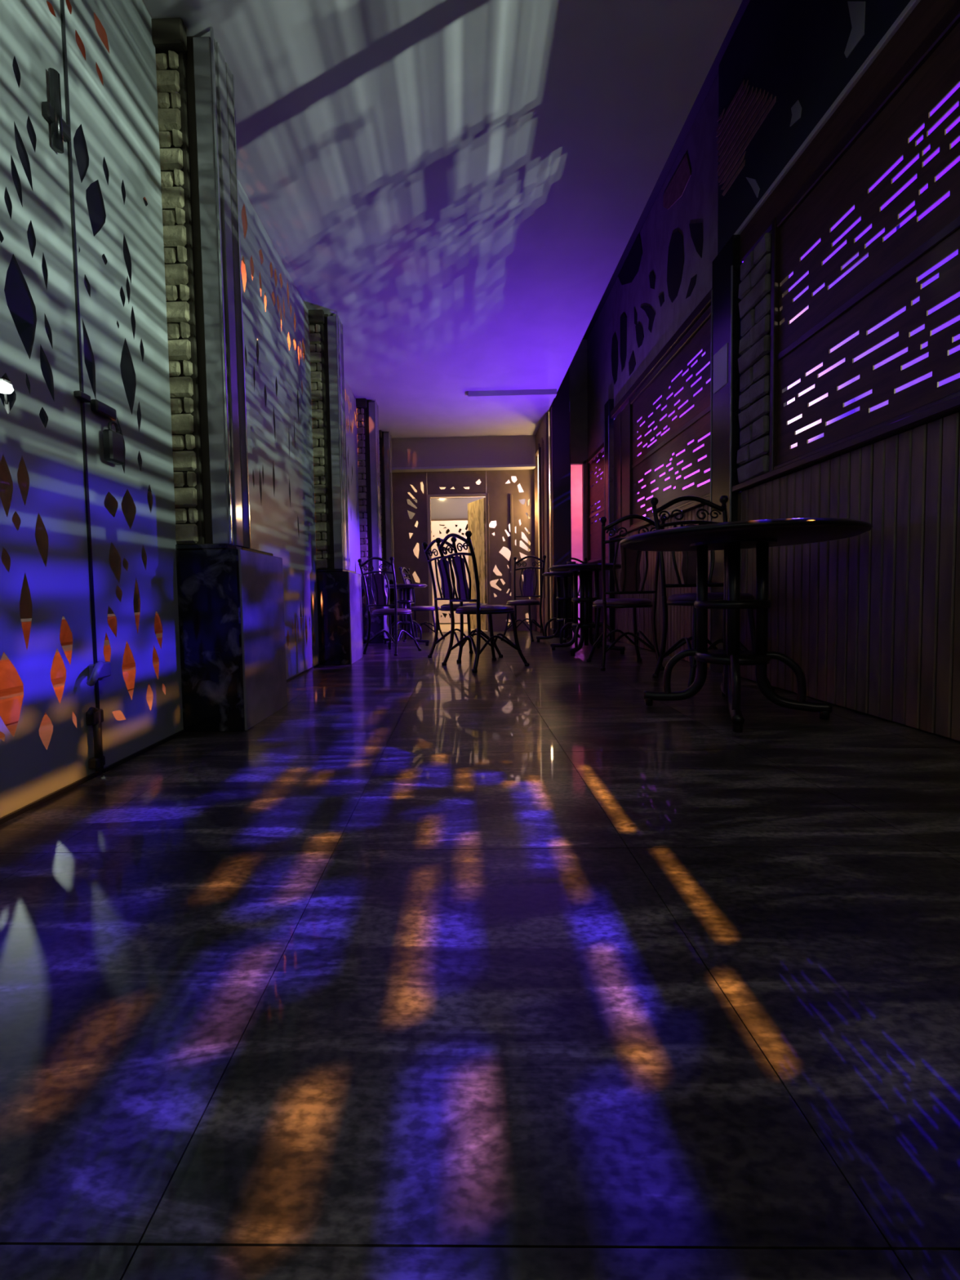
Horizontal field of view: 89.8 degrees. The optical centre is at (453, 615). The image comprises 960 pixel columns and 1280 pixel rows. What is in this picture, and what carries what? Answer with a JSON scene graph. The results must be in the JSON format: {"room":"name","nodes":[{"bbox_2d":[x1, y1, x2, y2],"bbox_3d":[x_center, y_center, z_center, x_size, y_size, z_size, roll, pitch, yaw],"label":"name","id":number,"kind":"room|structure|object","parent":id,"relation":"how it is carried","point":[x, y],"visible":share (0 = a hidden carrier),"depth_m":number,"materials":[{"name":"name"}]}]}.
{"room":"entertainment venue","nodes":[
{"label":"entertainment venue","id":0,"kind":"room"},
{"bbox_2d":[93,0,742,438],"bbox_3d":[-0.015,-2.302,2.277,2.670,0.120,9.150,-1,3,1],"label":"ceiling","id":1,"kind":"structure","parent":0,"point":[465,184],"depth_m":2.39,"materials":[{"name":"paint"}]},
{"bbox_2d":[467,388,556,399],"bbox_3d":[0.624,-2.348,5.102,0.930,0.054,0.100,-1,3,1],"label":"trim","id":2,"kind":"structure","parent":1,"relation":"attached to","point":[525,393],"depth_m":5.06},
{"bbox_2d":[407,475,524,499],"bbox_3d":[0.110,-2.278,8.558,2.600,0.360,0.100,-1,3,1],"label":"wall","id":3,"kind":"structure","parent":0,"point":[513,477],"depth_m":8.51,"materials":[{"name":"grey paint"}]},
{"bbox_2d":[407,497,527,519],"bbox_3d":[0.241,-1.915,8.561,2.150,0.360,0.040,-1,3,1],"label":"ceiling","id":4,"kind":"structure","parent":3,"relation":"in","point":[451,508],"depth_m":8.55,"materials":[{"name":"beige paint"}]},
{"bbox_2d":[431,524,510,623],"bbox_3d":[0.132,-1.165,8.731,2.600,2.600,0.050,-1,3,1],"label":"wall","id":5,"kind":"structure","parent":0,"point":[466,527],"depth_m":8.70,"materials":[{"name":"grey"}]},
{"bbox_2d":[0,622,959,1279],"bbox_3d":[0.275,0.401,3.317,3.020,0.060,11.000,-1,3,1],"label":"floor","id":6,"kind":"structure","parent":0,"point":[420,967],"depth_m":0.63,"materials":[{"name":"black tile"}]},
{"bbox_2d":[0,0,111,824],"bbox_3d":[-1.102,-0.775,-0.339,0.078,2.658,3.555,-1,3,1],"label":"window","id":7,"kind":"structure","parent":6,"relation":"on","point":[55,455],"depth_m":1.28,"materials":[{"name":"grey"}]},
{"bbox_2d":[64,0,184,773],"bbox_3d":[-1.077,-0.861,1.620,0.064,2.658,0.438,-1,3,1],"label":"window","id":8,"kind":"structure","parent":6,"relation":"on","point":[118,119],"depth_m":1.60,"materials":[{"name":"grey"}]},
{"bbox_2d":[151,17,287,732],"bbox_3d":[-0.991,-0.882,2.055,0.317,2.658,0.470,-1,3,1],"label":"pillar","id":9,"kind":"structure","parent":6,"relation":"on","point":[231,600],"depth_m":1.87,"materials":[{"name":"black stone"}]},
{"bbox_2d":[237,178,319,681],"bbox_3d":[-1.071,-0.920,2.969,0.030,2.658,1.357,-1,3,1],"label":"wall panel","id":10,"kind":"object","parent":6,"relation":"on","point":[273,522],"depth_m":3.01,"materials":[{"name":"grey"}]},
{"bbox_2d":[302,309,363,665],"bbox_3d":[-0.961,-0.961,3.863,0.317,2.658,0.470,-1,3,1],"label":"pillar","id":11,"kind":"structure","parent":6,"relation":"on","point":[339,588],"depth_m":3.67,"materials":[{"name":"brick"}]},
{"bbox_2d":[344,377,363,644],"bbox_3d":[-1.043,-0.996,4.682,0.030,2.658,1.167,-1,3,1],"label":"window","id":12,"kind":"structure","parent":6,"relation":"on","point":[351,436],"depth_m":4.97,"materials":[{"name":"grey"}]},
{"bbox_2d":[351,398,390,643],"bbox_3d":[-0.934,-1.032,5.481,0.317,2.658,0.470,-1,3,1],"label":"pillar","id":13,"kind":"structure","parent":6,"relation":"on","point":[367,411],"depth_m":5.28,"materials":[{"name":"brick"}]},
{"bbox_2d":[378,430,399,635],"bbox_3d":[-0.917,-1.076,6.480,0.317,2.658,0.470,-1,3,1],"label":"pillar","id":14,"kind":"structure","parent":6,"relation":"on","point":[384,437],"depth_m":6.28,"materials":[{"name":"stone"}]},
{"bbox_2d":[357,556,421,656],"bbox_3d":[-0.575,-0.095,4.412,0.390,0.865,0.456,0,3,29],"label":"bistro chair","id":15,"kind":"object","parent":6,"relation":"on","point":[380,596],"visible":0.99,"depth_m":4.28,"materials":[{"name":"black metal"}]},
{"bbox_2d":[382,583,429,647],"bbox_3d":[-0.511,-0.014,5.114,0.488,0.640,0.488,-2,3,-14],"label":"pedestal table","id":16,"kind":"object","parent":6,"relation":"on","point":[406,604],"visible":0.76,"depth_m":5.05,"materials":[{"name":"black metal"}]},
{"bbox_2d":[399,566,444,641],"bbox_3d":[-0.356,-0.144,5.569,0.456,0.855,0.390,-1,3,9],"label":"bistro chair","id":17,"kind":"object","parent":6,"relation":"on","point":[406,580],"visible":0.62,"depth_m":5.50,"materials":[{"name":"black metal"}]},
{"bbox_2d":[422,537,502,662],"bbox_3d":[0.078,-0.138,3.962,0.515,0.967,0.441,-3,3,-37],"label":"bistro chair","id":18,"kind":"object","parent":6,"relation":"on","point":[446,607],"visible":0.65,"depth_m":3.89,"materials":[{"name":"black metal"}]},
{"bbox_2d":[391,469,535,632],"bbox_3d":[0.072,-0.894,6.745,2.140,2.235,0.084,-1,3,1],"label":"wall","id":19,"kind":"structure","parent":6,"relation":"on","point":[504,506],"depth_m":6.70,"materials":[{"name":"beige wood"}]},
{"bbox_2d":[391,464,536,472],"bbox_3d":[0.041,-2.023,6.648,2.160,0.030,0.260,-1,3,1],"label":"trim","id":20,"kind":"structure","parent":19,"relation":"attached to","point":[508,467],"depth_m":6.53,"materials":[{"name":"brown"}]},
{"bbox_2d":[467,497,487,630],"bbox_3d":[0.376,-0.733,6.993,0.088,1.860,0.470,-2,3,-27],"label":"door","id":21,"kind":"structure","parent":19,"relation":"in","point":[476,509],"depth_m":6.89,"materials":[{"name":"brown wood"}]},
{"bbox_2d":[408,516,528,622],"bbox_3d":[0.261,-0.807,8.585,2.150,1.855,0.070,-1,3,1],"label":"wall","id":22,"kind":"structure","parent":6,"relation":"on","point":[450,523],"depth_m":8.55,"materials":[{"name":"beige"}]},
{"bbox_2d":[435,530,529,672],"bbox_3d":[0.208,-0.109,3.483,0.530,0.947,0.454,-3,3,-31],"label":"bistro chair","id":23,"kind":"object","parent":6,"relation":"on","point":[464,591],"visible":1,"depth_m":3.38,"materials":[{"name":"metal"}]},
{"bbox_2d":[500,555,546,641],"bbox_3d":[0.802,-0.217,5.472,0.403,0.967,0.470,0,3,29],"label":"bistro chair","id":24,"kind":"object","parent":6,"relation":"on","point":[528,574],"visible":0.94,"depth_m":5.56,"materials":[{"name":"black metal"}]},
{"bbox_2d":[549,368,573,637],"bbox_3d":[1.251,-1.620,5.634,0.230,3.740,0.190,-1,3,1],"label":"pillar","id":25,"kind":"structure","parent":6,"relation":"on","point":[559,409],"depth_m":5.57,"materials":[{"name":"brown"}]},
{"bbox_2d":[536,571,594,643],"bbox_3d":[1.187,-0.090,5.062,0.488,0.735,0.488,-2,3,-29],"label":"pedestal table","id":26,"kind":"object","parent":6,"relation":"on","point":[565,575],"visible":0.72,"depth_m":5.02,"materials":[{"name":"black metal"}]},
{"bbox_2d":[566,561,576,564],"bbox_3d":[1.240,-0.513,5.042,0.100,0.110,0.100,-1,3,1],"label":"uplight","id":27,"kind":"object","parent":26,"relation":"on","point":[567,562],"visible":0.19,"depth_m":5.00,"materials":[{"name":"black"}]},
{"bbox_2d":[570,557,593,636],"bbox_3d":[1.481,-0.247,5.892,0.403,0.967,0.470,-1,3,6],"label":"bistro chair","id":28,"kind":"object","parent":6,"relation":"on","point":[573,558],"visible":0.11,"depth_m":6.06,"materials":[{"name":"black metal"}]},
{"bbox_2d":[548,563,625,656],"bbox_3d":[1.163,-0.062,4.203,0.638,0.755,0.638,-1,3,-9],"label":"pedestal table","id":29,"kind":"object","parent":6,"relation":"on","point":[586,624],"visible":0.84,"depth_m":4.13,"materials":[{"name":"black metal"}]},
{"bbox_2d":[604,399,614,639],"bbox_3d":[1.706,-1.028,5.252,0.064,2.574,0.160,-1,3,1],"label":"post","id":30,"kind":"object","parent":6,"relation":"on","point":[609,406],"visible":0.7,"depth_m":5.20,"materials":[{"name":"black wood"}]},
{"bbox_2d":[586,514,666,671],"bbox_3d":[1.185,-0.157,3.354,0.424,1.018,0.495,-1,3,3],"label":"bistro chair","id":31,"kind":"object","parent":6,"relation":"on","point":[629,580],"visible":0.84,"depth_m":3.20,"materials":[{"name":"black metal"}]},
{"bbox_2d":[649,495,775,692],"bbox_3d":[1.405,-0.166,2.656,0.454,1.089,0.530,-1,3,3],"label":"bistro chair","id":32,"kind":"object","parent":6,"relation":"on","point":[688,569],"visible":0.61,"depth_m":2.81,"materials":[{"name":"black metal"}]},
{"bbox_2d":[709,234,742,673],"bbox_3d":[1.668,-0.927,2.950,0.064,2.574,0.230,-1,3,1],"label":"post","id":33,"kind":"object","parent":6,"relation":"on","point":[725,429],"visible":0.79,"depth_m":2.89,"materials":[{"name":"black wood"}]},
{"bbox_2d":[713,342,727,393],"bbox_3d":[1.629,-1.506,2.932,0.003,0.235,0.155,-1,3,1],"label":"plate","id":34,"kind":"object","parent":33,"relation":"attached to","point":[720,357],"visible":1,"depth_m":2.93,"materials":[{"name":"grey metal"}]},
{"bbox_2d":[619,517,872,732],"bbox_3d":[1.181,0.032,2.044,0.898,0.755,0.898,-2,3,-19],"label":"pedestal table","id":35,"kind":"object","parent":6,"relation":"on","point":[731,537],"visible":1,"depth_m":1.94,"materials":[{"name":"black metal"}]},
{"bbox_2d":[527,436,551,627],"bbox_3d":[1.340,-1.161,7.460,0.040,2.660,2.450,-1,3,1],"label":"wall","id":36,"kind":"structure","parent":0,"point":[548,437],"depth_m":6.67,"materials":[{"name":"black wood"}]},
{"bbox_2d":[533,412,550,635],"bbox_3d":[1.145,-1.103,6.224,0.050,2.660,0.930,-1,3,1],"label":"wall","id":37,"kind":"structure","parent":0,"point":[542,433],"depth_m":6.01,"materials":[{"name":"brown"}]},
{"bbox_2d":[391,435,535,467],"bbox_3d":[0.037,-2.236,6.649,2.160,0.395,0.240,-1,3,1],"label":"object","id":38,"kind":"structure","parent":37,"relation":"attached to","point":[518,449],"depth_m":6.53,"materials":[{"name":"grey paint"}]},
{"bbox_2d":[569,412,572,628],"bbox_3d":[1.401,-1.098,5.995,0.030,2.660,0.480,-1,3,1],"label":"wall","id":39,"kind":"structure","parent":0,"point":[570,412],"depth_m":5.75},
{"bbox_2d":[570,464,582,622],"bbox_3d":[1.883,-1.290,7.450,1.050,2.900,0.060,-1,3,1],"label":"wall","id":40,"kind":"structure","parent":0,"point":[575,470],"depth_m":7.41,"materials":[{"name":"paint"}]},
{"bbox_2d":[568,338,587,561],"bbox_3d":[1.581,-1.655,6.238,0.440,3.745,0.060,-1,3,1],"label":"wall","id":41,"kind":"structure","parent":0,"point":[578,371],"depth_m":6.17,"materials":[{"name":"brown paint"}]},
{"bbox_2d":[593,333,855,522],"bbox_3d":[3.464,-1.686,6.115,3.330,3.750,0.080,-1,3,1],"label":"wall","id":42,"kind":"structure","parent":0,"point":[853,335],"depth_m":6.03,"materials":[{"name":"grey"}]},
{"bbox_2d":[582,0,959,338],"bbox_3d":[3.118,-3.455,2.649,4.140,0.100,10.100,-1,3,1],"label":"ceiling","id":43,"kind":"structure","parent":0,"point":[713,71],"depth_m":3.85,"materials":[{"name":"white paint"}]},
{"bbox_2d":[586,288,959,741],"bbox_3d":[1.691,-1.471,1.984,0.078,3.745,8.550,-1,3,1],"label":"wall","id":44,"kind":"structure","parent":0,"point":[870,620],"depth_m":1.98,"materials":[{"name":"black wood"}]},
{"bbox_2d":[586,442,604,563],"bbox_3d":[1.751,-1.325,5.769,0.075,1.320,0.860,-1,3,1],"label":"screen","id":45,"kind":"object","parent":44,"relation":"on","point":[595,493],"visible":0.72,"depth_m":5.89,"materials":[{"name":"brown wood"}]},
{"bbox_2d":[609,495,710,538],"bbox_3d":[1.721,-0.804,4.124,0.115,0.035,2.094,-1,3,1],"label":"trim","id":46,"kind":"structure","parent":44,"relation":"on","point":[693,505],"depth_m":3.67,"materials":[{"name":"brown wood"}]},
{"bbox_2d":[613,403,628,533],"bbox_3d":[1.735,-1.461,4.880,0.070,1.210,0.486,-1,3,1],"label":"pier","id":47,"kind":"object","parent":46,"relation":"on","point":[621,421],"visible":0.51,"depth_m":4.87,"materials":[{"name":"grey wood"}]},
{"bbox_2d":[628,305,711,528],"bbox_3d":[1.716,-1.425,3.843,0.075,1.230,1.580,-1,3,1],"label":"screen","id":48,"kind":"object","parent":46,"relation":"on","point":[695,424],"visible":0.84,"depth_m":3.70,"materials":[{"name":"brown wood"}]},
{"bbox_2d":[610,288,711,418],"bbox_3d":[1.703,-2.085,4.059,0.105,0.070,2.090,-1,3,1],"label":"trim","id":49,"kind":"structure","parent":44,"relation":"attached to","point":[705,303],"depth_m":3.73,"materials":[{"name":"brown wood"}]},
{"bbox_2d":[611,0,911,407],"bbox_3d":[1.656,-2.711,1.412,0.084,1.413,7.514,-1,3,1],"label":"wall panel","id":50,"kind":"object","parent":44,"relation":"attached to","point":[785,63],"visible":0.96,"depth_m":2.80,"materials":[{"name":"paint"}]},
{"bbox_2d":[733,0,956,261],"bbox_3d":[1.654,-2.020,0.234,0.072,0.155,5.100,-1,3,1],"label":"trim","id":51,"kind":"structure","parent":44,"relation":"attached to","point":[926,14],"depth_m":1.99,"materials":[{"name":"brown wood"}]},
{"bbox_2d":[732,395,959,492],"bbox_3d":[1.657,-0.636,0.291,0.115,0.035,5.093,-1,3,1],"label":"trim","id":52,"kind":"structure","parent":44,"relation":"on","point":[952,406],"depth_m":1.92,"materials":[{"name":"brown wood"}]},
{"bbox_2d":[736,230,771,483],"bbox_3d":[1.689,-1.393,2.661,0.107,1.270,0.295,-1,3,1],"label":"brick wall","id":53,"kind":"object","parent":52,"relation":"on","point":[755,286],"visible":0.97,"depth_m":2.62,"materials":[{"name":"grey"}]},
{"bbox_2d":[768,0,959,471],"bbox_3d":[1.680,-1.364,1.768,0.075,1.290,1.488,-1,3,1],"label":"screen","id":54,"kind":"object","parent":52,"relation":"on","point":[886,282],"visible":0.98,"depth_m":1.90,"materials":[{"name":"brown wood"}]},
{"bbox_2d":[853,273,959,413],"bbox_3d":[5.008,-1.528,1.851,0.100,3.750,8.400,-1,3,1],"label":"wall","id":55,"kind":"structure","parent":0,"point":[950,379],"depth_m":5.23,"materials":[{"name":"grey"}]},
{"label":"outside","id":56,"kind":"structure","parent":0,"visible":0},
{"bbox_2d":[46,0,348,425],"bbox_3d":[-1.561,-2.553,1.916,0.700,0.070,10.000,-1,3,1],"label":"eaves","id":57,"kind":"object","parent":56,"point":[79,42],"depth_m":2.27,"materials":[{"name":"orange"}]},
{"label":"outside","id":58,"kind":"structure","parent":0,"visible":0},
{"bbox_2d":[0,621,310,750],"bbox_3d":[-5.022,0.482,4.109,7.800,0.060,14.000,-1,3,1],"label":"ground","id":59,"kind":"structure","parent":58,"point":[46,729],"depth_m":2.15,"materials":[{"name":"orange"}]},
{"bbox_2d":[0,375,13,413],"bbox_3d":[-6.904,-1.631,7.527,0.490,3.930,0.550,-1,3,1],"label":"street lamp","id":60,"kind":"object","parent":59,"relation":"on","point":[6,385],"visible":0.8,"depth_m":7.30,"materials":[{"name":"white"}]},
{"bbox_2d":[0,453,156,618],"bbox_3d":[-6.246,-0.886,4.070,0.200,2.720,14.000,-1,3,1],"label":"wall","id":61,"kind":"structure","parent":59,"relation":"on","point":[128,507],"depth_m":7.09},
{"bbox_2d":[20,611,162,647],"bbox_3d":[-2.981,0.283,2.315,0.550,0.420,9.500,-1,3,1],"label":"step","id":62,"kind":"structure","parent":59,"relation":"on","point":[65,633],"depth_m":3.38,"materials":[{"name":"ceramic"}]},
{"bbox_2d":[0,617,306,689],"bbox_3d":[-2.454,0.354,2.309,0.500,0.260,9.500,-1,3,1],"label":"step","id":63,"kind":"structure","parent":59,"relation":"on","point":[10,677],"depth_m":2.69,"materials":[{"name":"ceramic"}]},
{"bbox_2d":[0,626,310,725],"bbox_3d":[-2.078,0.417,2.305,0.250,0.120,9.500,-1,3,1],"label":"step","id":64,"kind":"structure","parent":59,"relation":"on","point":[11,699],"depth_m":2.36,"materials":[{"name":"ceramic"}]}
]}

